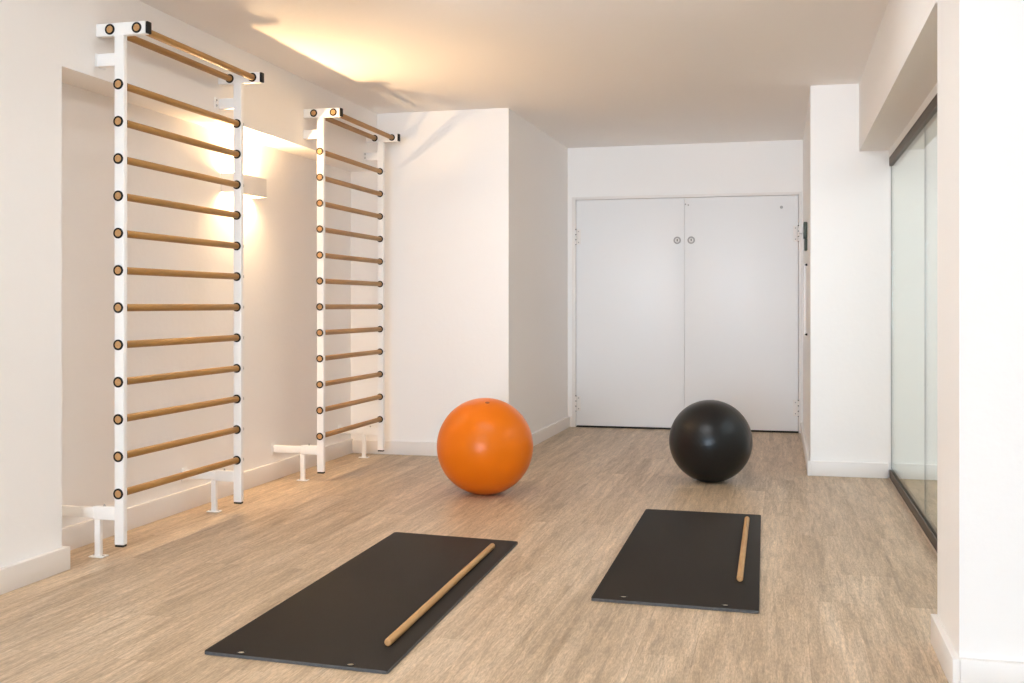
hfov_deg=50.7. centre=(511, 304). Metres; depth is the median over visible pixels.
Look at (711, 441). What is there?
exercise ball
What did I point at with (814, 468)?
baseboard
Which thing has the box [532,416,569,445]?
baseboard
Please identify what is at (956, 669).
baseboard
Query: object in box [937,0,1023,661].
wall pillar
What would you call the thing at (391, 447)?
baseboard
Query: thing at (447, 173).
wall
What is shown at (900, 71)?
beam
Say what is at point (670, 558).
exercise mat
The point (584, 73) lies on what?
ceiling
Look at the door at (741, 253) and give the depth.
9.79 m
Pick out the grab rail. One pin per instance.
(805, 264)
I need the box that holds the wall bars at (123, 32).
[62,21,263,557]
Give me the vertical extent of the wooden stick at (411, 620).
0.026 m
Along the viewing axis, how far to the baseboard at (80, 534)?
5.65 m
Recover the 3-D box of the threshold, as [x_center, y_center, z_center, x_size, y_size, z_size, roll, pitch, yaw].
[1.600,1.146,9.985,2.028,0.008,0.088,0,0,14]
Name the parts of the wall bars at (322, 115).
wall plate, stay arm, stay leg, post, arm, stay arm, stay leg, post, arm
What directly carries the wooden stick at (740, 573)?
on the exercise mat at (670, 558)
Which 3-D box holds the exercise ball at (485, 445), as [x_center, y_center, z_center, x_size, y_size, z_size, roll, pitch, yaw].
[-0.165,0.859,6.594,0.588,0.582,0.588,0,0,14]
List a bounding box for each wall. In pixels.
[0,0,376,567]
[351,108,508,442]
[509,108,567,433]
[568,140,802,421]
[803,84,936,476]
[888,83,936,554]
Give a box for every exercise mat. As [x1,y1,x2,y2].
[205,532,517,673]
[591,509,760,613]
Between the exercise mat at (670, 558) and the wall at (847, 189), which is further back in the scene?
the wall at (847, 189)
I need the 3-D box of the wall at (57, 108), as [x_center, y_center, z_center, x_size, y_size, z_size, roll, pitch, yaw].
[-3.217,-0.165,0.469,0.420,2.630,16.362,0,0,14]
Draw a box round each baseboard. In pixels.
[0,438,352,594]
[352,440,437,455]
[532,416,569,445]
[801,422,936,479]
[931,614,1023,682]
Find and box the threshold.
[576,425,798,432]
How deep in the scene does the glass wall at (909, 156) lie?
6.01 m
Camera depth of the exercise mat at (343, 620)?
4.07 m
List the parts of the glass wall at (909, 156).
glass panel, trim, rail, rail, glass panel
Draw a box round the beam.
[859,0,936,150]
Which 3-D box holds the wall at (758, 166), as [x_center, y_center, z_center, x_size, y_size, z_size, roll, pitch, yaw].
[1.463,-0.165,10.064,2.407,2.630,0.200,0,0,14]
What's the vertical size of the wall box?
0.215 m
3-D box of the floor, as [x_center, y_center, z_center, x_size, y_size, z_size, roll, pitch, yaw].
[0.583,1.200,0.690,8.000,0.100,19.020,0,0,14]
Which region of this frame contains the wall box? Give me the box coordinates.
[799,222,806,250]
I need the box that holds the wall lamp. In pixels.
[221,172,266,197]
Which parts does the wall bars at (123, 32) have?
stay arm, stay leg, foot plate, post, arm, wall plate, stay arm, stay leg, wall plate, post, arm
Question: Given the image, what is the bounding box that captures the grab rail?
[804,263,806,335]
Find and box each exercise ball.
[437,398,532,494]
[669,400,752,482]
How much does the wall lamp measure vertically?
0.114 m
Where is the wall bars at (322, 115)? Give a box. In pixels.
[272,108,399,480]
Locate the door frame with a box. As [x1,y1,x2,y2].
[572,192,801,432]
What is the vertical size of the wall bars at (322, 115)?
2.430 m
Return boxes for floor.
[0,427,947,682]
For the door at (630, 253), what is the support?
in the wall at (758, 166)
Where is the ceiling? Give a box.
[139,0,888,147]
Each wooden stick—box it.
[384,543,494,645]
[737,516,749,581]
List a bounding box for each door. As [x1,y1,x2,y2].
[575,198,684,427]
[685,195,798,430]
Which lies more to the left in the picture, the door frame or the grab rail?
the door frame
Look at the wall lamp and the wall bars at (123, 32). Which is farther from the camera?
the wall lamp
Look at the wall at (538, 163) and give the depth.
8.97 m

